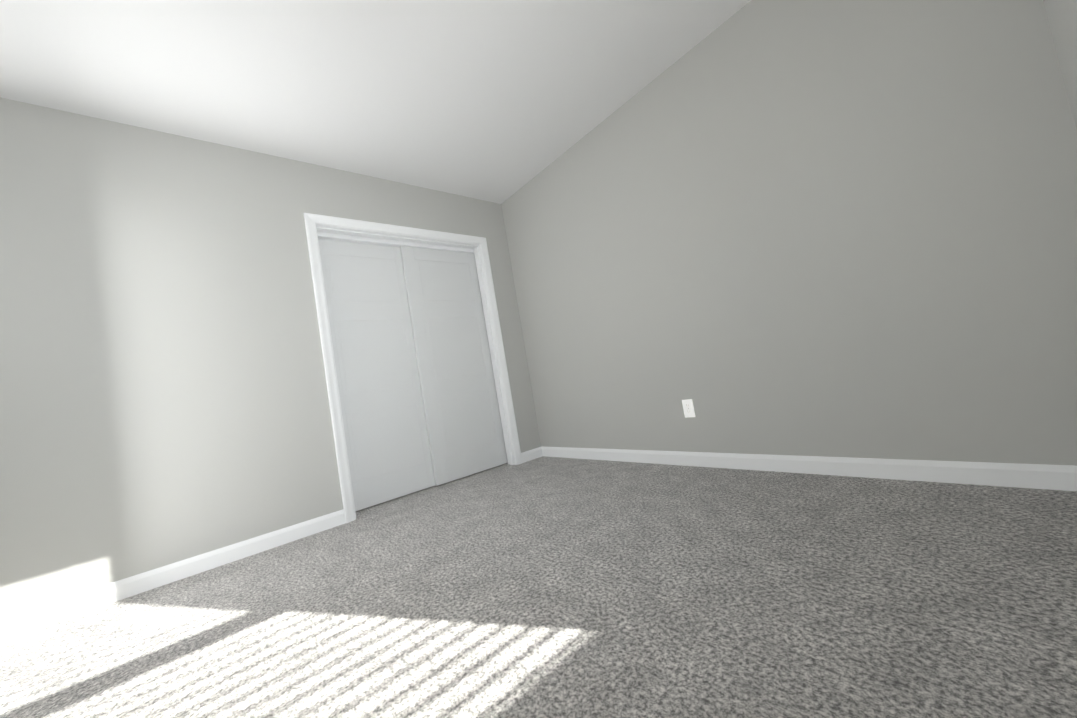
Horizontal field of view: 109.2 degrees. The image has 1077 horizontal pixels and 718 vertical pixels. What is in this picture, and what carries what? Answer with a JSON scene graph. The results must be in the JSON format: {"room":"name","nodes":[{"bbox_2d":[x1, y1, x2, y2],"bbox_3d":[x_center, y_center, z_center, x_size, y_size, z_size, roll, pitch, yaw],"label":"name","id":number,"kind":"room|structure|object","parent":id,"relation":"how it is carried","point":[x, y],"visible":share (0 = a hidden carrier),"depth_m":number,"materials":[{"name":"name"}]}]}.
{"room":"empty bedroom","nodes":[
{"label":"empty bedroom","id":0,"kind":"room"},
{"bbox_2d":[0,97,540,617],"bbox_3d":[-1.438,-0.144,2.607,3.290,2.440,0.114,-7,-4,-41],"label":"wall","id":1,"kind":"structure","parent":0,"point":[164,399],"depth_m":2.04,"materials":[{"name":"grey paint"}]},
{"bbox_2d":[0,509,345,640],"bbox_3d":[-1.845,1.080,1.940,1.590,0.088,0.013,-7,-4,-41],"label":"baseboard","id":2,"kind":"structure","parent":1,"relation":"attached to","point":[21,622],"depth_m":1.89,"materials":[{"name":"white wood"}]},
{"bbox_2d":[317,232,473,252],"bbox_3d":[-1.130,-0.955,3.166,1.395,0.060,0.085,-7,-4,-41],"label":"track","id":3,"kind":"object","parent":1,"relation":"attached to","point":[353,239],"visible":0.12,"depth_m":3.02,"materials":[{"name":"white metal"}]},
{"bbox_2d":[318,239,434,510],"bbox_3d":[-1.227,0.072,2.905,0.718,1.956,0.030,-7,-4,-41],"label":"closet door","id":4,"kind":"structure","parent":3,"relation":"hanging from","point":[385,428],"depth_m":2.88,"materials":[{"name":"white wood"}]},
{"bbox_2d":[400,246,507,485],"bbox_3d":[-0.700,0.007,3.312,0.718,1.956,0.030,-7,-4,-41],"label":"closet door","id":5,"kind":"structure","parent":3,"relation":"hanging from","point":[458,390],"depth_m":3.27,"materials":[{"name":"white wood"}]},
{"bbox_2d":[304,213,521,522],"bbox_3d":[-0.900,0.004,3.030,1.355,2.020,0.116,-7,-4,-41],"label":"door frame","id":6,"kind":"structure","parent":1,"relation":"attached to","point":[483,304],"depth_m":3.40,"materials":[{"name":"white wood"}]},
{"bbox_2d":[521,447,542,462],"bbox_3d":[-0.058,0.870,3.479,0.255,0.088,0.013,-7,-4,-41],"label":"baseboard","id":7,"kind":"structure","parent":1,"relation":"attached to","point":[532,454],"depth_m":3.47,"materials":[{"name":"white wood"}]},
{"bbox_2d":[0,0,750,203],"bbox_3d":[-0.876,-1.567,1.761,3.530,0.080,4.210,-7,-4,-41],"label":"ceiling","id":8,"kind":"structure","parent":0,"point":[498,101],"depth_m":2.00,"materials":[{"name":"white paint"}]},
{"bbox_2d":[0,456,1076,717],"bbox_3d":[-0.462,0.905,1.618,3.530,0.060,4.210,-7,-4,-41],"label":"floor","id":9,"kind":"structure","parent":0,"point":[542,586],"depth_m":1.15,"materials":[{"name":"carpet"}]},
{"bbox_2d":[501,0,1076,465],"bbox_3d":[0.619,-0.478,2.797,0.120,2.440,4.210,-7,-4,-41],"label":"wall","id":10,"kind":"structure","parent":0,"point":[835,228],"depth_m":1.82,"materials":[{"name":"grey paint"}]},
{"bbox_2d":[682,399,694,417],"bbox_3d":[0.950,0.313,2.423,0.007,0.114,0.070,-7,-4,-41],"label":"electrical outlet","id":11,"kind":"object","parent":10,"relation":"attached to","point":[688,407],"visible":1,"depth_m":2.42,"materials":[{"name":"white plastic"}]},
{"bbox_2d":[541,446,1076,490],"bbox_3d":[1.013,0.627,2.388,0.013,0.088,3.100,-7,-4,-41],"label":"baseboard","id":12,"kind":"structure","parent":10,"relation":"attached to","point":[1048,477],"depth_m":1.77,"materials":[{"name":"white wood"}]},
{"bbox_2d":[1043,0,1076,128],"bbox_3d":[0.618,-0.630,0.155,3.290,2.440,0.160,-7,-4,-41],"label":"wall","id":13,"kind":"structure","parent":0,"point":[1062,16],"depth_m":1.21,"materials":[{"name":"grey paint"}]}
]}

